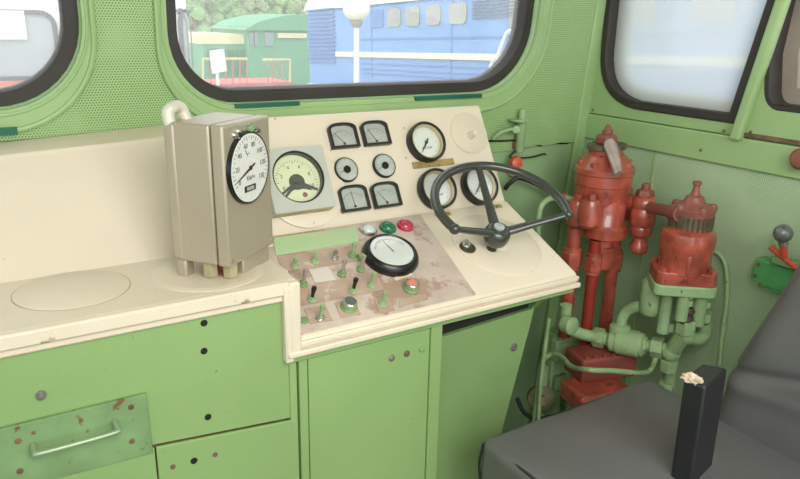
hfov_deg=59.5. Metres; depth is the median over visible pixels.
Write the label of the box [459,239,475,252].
switch
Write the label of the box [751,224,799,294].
lever
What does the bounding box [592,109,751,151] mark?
screws
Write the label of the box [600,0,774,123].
window
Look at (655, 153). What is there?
trim
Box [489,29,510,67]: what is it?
handrail
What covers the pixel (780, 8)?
trim
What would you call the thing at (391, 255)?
gauge
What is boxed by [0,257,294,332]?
countertop
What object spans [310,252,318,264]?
toggle switch
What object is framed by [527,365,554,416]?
shutoff valve
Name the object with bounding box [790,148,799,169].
knob
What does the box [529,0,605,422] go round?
trim
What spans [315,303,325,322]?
toggle switch
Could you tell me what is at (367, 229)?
lamp
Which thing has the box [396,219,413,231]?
lamp
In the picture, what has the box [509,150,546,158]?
wire
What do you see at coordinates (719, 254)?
tube
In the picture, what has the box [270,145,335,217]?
gauge
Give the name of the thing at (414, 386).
desk
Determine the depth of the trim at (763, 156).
1.91 m
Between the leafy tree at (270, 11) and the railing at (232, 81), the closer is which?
the railing at (232, 81)
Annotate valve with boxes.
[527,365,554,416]
[558,124,656,345]
[639,180,717,345]
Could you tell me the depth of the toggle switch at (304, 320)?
1.33 m
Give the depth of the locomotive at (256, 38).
20.49 m
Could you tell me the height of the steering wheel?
0.189 m
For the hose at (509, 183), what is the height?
0.174 m
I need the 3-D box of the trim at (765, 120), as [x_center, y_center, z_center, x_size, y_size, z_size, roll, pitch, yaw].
[1.487,-0.438,0.777,0.012,0.969,3.300,-10,20,-31]
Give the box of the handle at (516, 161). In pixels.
[508,156,525,175]
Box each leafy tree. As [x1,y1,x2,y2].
[185,0,208,31]
[200,0,214,31]
[208,0,234,31]
[225,0,243,16]
[238,0,269,15]
[264,0,274,13]
[266,0,295,13]
[293,0,307,13]
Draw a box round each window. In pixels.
[0,0,96,135]
[153,0,554,116]
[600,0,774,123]
[764,0,799,112]
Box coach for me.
[0,0,199,87]
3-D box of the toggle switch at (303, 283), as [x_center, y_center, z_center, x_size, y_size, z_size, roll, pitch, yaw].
[-0.193,0.076,1.404,0.024,0.042,0.019,9,19,24]
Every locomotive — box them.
[189,14,309,83]
[304,0,514,83]
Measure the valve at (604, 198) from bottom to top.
0.703 m
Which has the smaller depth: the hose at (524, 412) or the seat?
the seat
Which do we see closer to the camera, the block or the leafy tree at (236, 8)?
the block
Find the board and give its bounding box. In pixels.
[209,49,226,85]
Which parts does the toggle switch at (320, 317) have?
lever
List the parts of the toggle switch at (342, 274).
lever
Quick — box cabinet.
[0,125,296,478]
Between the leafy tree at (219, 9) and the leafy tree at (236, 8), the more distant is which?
the leafy tree at (236, 8)
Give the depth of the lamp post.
9.68 m
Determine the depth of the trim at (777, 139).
1.73 m
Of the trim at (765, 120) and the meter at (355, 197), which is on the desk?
the meter at (355, 197)
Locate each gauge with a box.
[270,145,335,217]
[356,234,418,276]
[406,121,445,162]
[417,168,456,208]
[460,170,498,205]
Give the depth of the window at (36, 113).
1.40 m
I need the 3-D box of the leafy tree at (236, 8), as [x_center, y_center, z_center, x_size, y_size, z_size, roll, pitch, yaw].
[-10.543,-14.354,45.482,2.028,6.766,1.822,-10,20,-31]
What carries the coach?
on the ground
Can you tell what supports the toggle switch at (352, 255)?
attached to the desk
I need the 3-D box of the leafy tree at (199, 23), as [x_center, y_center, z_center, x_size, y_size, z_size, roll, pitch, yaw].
[-10.759,-11.313,36.447,1.718,6.358,1.643,-10,20,-31]
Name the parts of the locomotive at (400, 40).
rail, rail, rail, rail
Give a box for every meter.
[327,122,360,149]
[337,184,371,213]
[359,120,391,146]
[369,181,402,209]
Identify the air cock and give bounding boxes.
[509,109,526,152]
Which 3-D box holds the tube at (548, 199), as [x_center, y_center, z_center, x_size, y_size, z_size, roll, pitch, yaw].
[0.464,-0.033,2.097,0.121,0.202,0.051,3,18,7]
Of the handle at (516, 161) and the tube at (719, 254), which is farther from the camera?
the handle at (516, 161)
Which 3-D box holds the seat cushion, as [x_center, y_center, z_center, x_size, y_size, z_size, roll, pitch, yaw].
[0.538,0.506,1.407,0.536,0.137,0.549,-10,20,-31]
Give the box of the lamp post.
[343,0,369,82]
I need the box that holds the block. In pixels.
[560,344,636,406]
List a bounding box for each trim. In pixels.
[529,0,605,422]
[584,113,799,179]
[590,32,799,144]
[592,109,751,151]
[624,152,656,383]
[729,0,790,140]
[744,133,799,144]
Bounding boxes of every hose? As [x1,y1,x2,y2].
[503,176,543,190]
[515,397,558,419]
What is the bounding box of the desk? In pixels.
[268,105,580,478]
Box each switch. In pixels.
[290,256,298,269]
[299,268,307,287]
[301,316,308,323]
[307,285,316,302]
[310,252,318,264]
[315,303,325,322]
[330,250,338,260]
[337,259,346,277]
[348,241,356,258]
[349,277,358,294]
[356,254,365,273]
[367,271,376,288]
[378,291,387,307]
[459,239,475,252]
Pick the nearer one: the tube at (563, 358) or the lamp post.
the tube at (563, 358)
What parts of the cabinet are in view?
round lid, handle, drawer, door, panel, moulding, panel, door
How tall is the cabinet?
1.276 m
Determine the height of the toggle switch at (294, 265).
0.028 m
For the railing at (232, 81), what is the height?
2.664 m
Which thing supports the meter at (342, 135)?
on the desk
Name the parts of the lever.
lever arm, ball knob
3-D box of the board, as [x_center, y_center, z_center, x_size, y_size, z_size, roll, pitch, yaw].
[-3.641,-2.390,14.263,0.321,2.884,0.090,-10,20,-31]
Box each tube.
[492,127,512,139]
[532,352,657,421]
[535,195,573,236]
[536,317,550,419]
[713,250,728,365]
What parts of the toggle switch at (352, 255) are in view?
lever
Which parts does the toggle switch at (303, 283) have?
lever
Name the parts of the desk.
corner moulding, frame, frame, knob, small dial, push button, cabinet door, small dial, knob, instrument panel, push button, rail, door post, label plate, moulding, knob, knee door, tag plate, panel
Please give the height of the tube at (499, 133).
0.037 m
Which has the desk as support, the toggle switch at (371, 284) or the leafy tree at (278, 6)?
the toggle switch at (371, 284)
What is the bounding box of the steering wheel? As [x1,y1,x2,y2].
[430,161,573,251]
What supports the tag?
attached to the desk
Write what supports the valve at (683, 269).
on the pipe
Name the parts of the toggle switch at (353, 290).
lever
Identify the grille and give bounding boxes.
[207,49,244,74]
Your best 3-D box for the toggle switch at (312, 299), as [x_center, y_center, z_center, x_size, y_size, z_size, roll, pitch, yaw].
[-0.172,0.106,1.375,0.026,0.038,0.019,11,20,29]
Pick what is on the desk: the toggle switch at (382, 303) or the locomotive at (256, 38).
the toggle switch at (382, 303)
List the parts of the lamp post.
post, globe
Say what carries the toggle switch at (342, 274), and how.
on the desk
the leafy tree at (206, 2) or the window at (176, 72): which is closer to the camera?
the window at (176, 72)
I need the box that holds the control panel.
[268,214,475,334]
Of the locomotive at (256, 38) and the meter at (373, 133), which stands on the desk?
the meter at (373, 133)
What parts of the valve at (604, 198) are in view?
notched plate, lever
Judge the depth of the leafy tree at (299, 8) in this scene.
46.94 m
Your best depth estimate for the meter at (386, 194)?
1.67 m
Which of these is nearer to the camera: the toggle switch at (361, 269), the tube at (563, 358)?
the toggle switch at (361, 269)
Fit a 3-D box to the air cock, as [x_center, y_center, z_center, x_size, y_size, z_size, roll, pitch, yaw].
[0.349,-0.322,2.071,0.065,0.129,0.059,-10,20,-31]
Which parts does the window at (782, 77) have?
frame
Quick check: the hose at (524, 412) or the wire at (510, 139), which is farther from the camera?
the hose at (524, 412)
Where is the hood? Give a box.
[189,43,245,78]
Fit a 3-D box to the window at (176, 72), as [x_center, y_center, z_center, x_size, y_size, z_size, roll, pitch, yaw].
[-0.049,-0.673,1.720,1.118,0.744,0.149,-10,20,-31]
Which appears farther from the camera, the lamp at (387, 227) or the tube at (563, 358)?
the tube at (563, 358)
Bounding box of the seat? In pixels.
[478,263,799,478]
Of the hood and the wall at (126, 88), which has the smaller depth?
the wall at (126, 88)
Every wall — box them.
[0,0,595,433]
[555,112,799,407]
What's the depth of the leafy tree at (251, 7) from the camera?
37.52 m
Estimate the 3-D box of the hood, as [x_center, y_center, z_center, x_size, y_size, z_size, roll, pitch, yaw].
[-5.727,-5.334,21.370,1.319,1.431,2.700,-10,20,-31]
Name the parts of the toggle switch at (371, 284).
lever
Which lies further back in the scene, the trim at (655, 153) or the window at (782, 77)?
the trim at (655, 153)
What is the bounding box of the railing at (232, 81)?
[202,58,292,85]
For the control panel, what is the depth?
1.49 m
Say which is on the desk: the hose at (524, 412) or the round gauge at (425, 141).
the round gauge at (425, 141)
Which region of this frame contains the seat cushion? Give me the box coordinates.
[481,381,799,478]
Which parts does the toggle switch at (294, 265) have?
lever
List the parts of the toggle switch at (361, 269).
lever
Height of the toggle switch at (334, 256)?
0.026 m
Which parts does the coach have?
red sill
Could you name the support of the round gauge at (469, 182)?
on the desk
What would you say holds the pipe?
attached to the block
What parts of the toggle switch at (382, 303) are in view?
lever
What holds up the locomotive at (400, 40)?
on the ground
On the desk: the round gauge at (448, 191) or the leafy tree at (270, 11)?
the round gauge at (448, 191)
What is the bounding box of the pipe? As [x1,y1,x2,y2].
[559,301,685,392]
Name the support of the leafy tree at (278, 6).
on the ground
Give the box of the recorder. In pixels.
[161,100,273,277]
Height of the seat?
1.370 m
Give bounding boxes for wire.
[488,139,515,141]
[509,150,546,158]
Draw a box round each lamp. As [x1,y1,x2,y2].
[359,223,376,236]
[379,221,396,233]
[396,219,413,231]
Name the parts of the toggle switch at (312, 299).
lever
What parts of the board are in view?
panel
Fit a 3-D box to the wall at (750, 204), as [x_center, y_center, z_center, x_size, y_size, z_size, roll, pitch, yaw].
[1.466,0.173,1.050,0.070,2.300,3.440,-10,20,-31]
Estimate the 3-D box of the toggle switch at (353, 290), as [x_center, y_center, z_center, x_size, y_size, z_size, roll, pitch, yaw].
[-0.094,0.093,1.423,0.025,0.038,0.019,10,19,25]
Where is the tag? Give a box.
[394,273,412,280]
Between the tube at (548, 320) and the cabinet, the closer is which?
the cabinet

